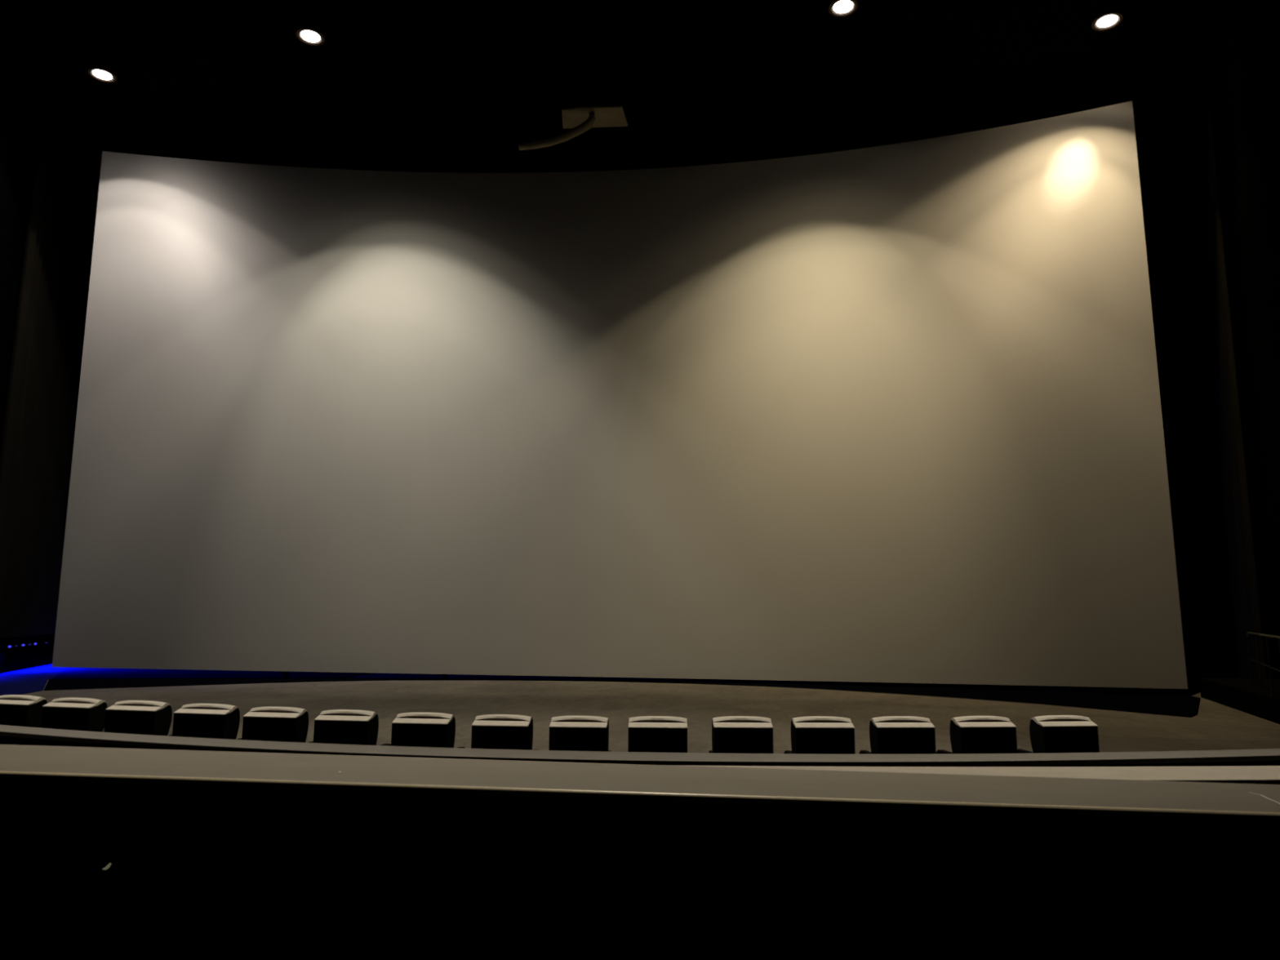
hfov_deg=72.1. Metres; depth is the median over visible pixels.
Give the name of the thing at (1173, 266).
wall
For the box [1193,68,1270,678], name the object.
curtain
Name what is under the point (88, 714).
seat
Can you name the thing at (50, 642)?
led strip
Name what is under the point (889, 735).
seat
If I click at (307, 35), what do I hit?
recessed light
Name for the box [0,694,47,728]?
seat
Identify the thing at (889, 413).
projection screen
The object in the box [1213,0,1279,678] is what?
wall
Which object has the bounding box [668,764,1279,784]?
wall
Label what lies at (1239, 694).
platform
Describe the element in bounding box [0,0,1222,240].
ceiling
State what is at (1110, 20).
recessed light
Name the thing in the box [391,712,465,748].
seat
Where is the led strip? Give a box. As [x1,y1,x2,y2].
[0,640,54,648]
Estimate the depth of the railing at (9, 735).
7.08 m
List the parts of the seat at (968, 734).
armrest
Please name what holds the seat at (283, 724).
on the floor
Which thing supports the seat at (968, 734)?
on the floor
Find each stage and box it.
[0,663,370,695]
[43,678,1200,717]
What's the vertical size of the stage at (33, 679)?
0.010 m
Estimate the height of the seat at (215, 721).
0.966 m
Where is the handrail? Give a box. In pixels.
[1246,631,1279,696]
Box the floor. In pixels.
[22,670,1279,754]
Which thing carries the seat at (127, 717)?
on the floor
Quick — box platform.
[1199,677,1279,724]
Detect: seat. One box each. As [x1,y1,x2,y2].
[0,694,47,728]
[40,697,107,732]
[103,700,172,736]
[172,703,241,739]
[241,706,313,742]
[313,709,391,746]
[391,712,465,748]
[471,714,538,750]
[548,715,611,751]
[627,715,687,752]
[709,715,773,753]
[784,715,855,754]
[859,715,936,754]
[936,715,1017,754]
[1017,715,1099,753]
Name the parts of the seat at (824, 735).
armrest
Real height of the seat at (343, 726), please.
0.966 m
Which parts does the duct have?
hanger rod, hanger rod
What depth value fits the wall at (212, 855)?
2.52 m
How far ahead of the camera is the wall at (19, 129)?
25.01 m
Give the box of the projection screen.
[52,101,1187,688]
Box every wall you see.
[0,59,55,673]
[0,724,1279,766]
[0,744,1279,959]
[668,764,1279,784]
[1145,238,1235,670]
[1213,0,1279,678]
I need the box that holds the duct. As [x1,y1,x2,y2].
[518,81,627,150]
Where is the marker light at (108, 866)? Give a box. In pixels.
[102,862,111,870]
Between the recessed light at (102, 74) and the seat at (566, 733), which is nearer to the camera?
the seat at (566, 733)
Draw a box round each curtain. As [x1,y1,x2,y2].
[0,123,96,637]
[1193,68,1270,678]
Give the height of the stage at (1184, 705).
0.012 m
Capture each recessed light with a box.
[87,66,116,83]
[295,26,324,45]
[828,0,857,17]
[1091,11,1123,31]
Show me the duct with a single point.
(581, 119)
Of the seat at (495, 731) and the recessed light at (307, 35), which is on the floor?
the seat at (495, 731)
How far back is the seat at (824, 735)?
7.43 m
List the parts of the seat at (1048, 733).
armrest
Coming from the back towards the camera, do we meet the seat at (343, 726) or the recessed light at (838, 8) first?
the recessed light at (838, 8)
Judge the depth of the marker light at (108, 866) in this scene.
2.68 m
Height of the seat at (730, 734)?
0.966 m
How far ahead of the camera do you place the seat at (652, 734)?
7.36 m
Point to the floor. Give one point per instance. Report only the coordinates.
(1215, 726)
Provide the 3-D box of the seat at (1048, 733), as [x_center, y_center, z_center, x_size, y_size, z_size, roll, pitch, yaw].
[3.703,2.584,7.872,0.513,0.966,0.604,1,-9,-6]
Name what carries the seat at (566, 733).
on the floor
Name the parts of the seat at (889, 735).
armrest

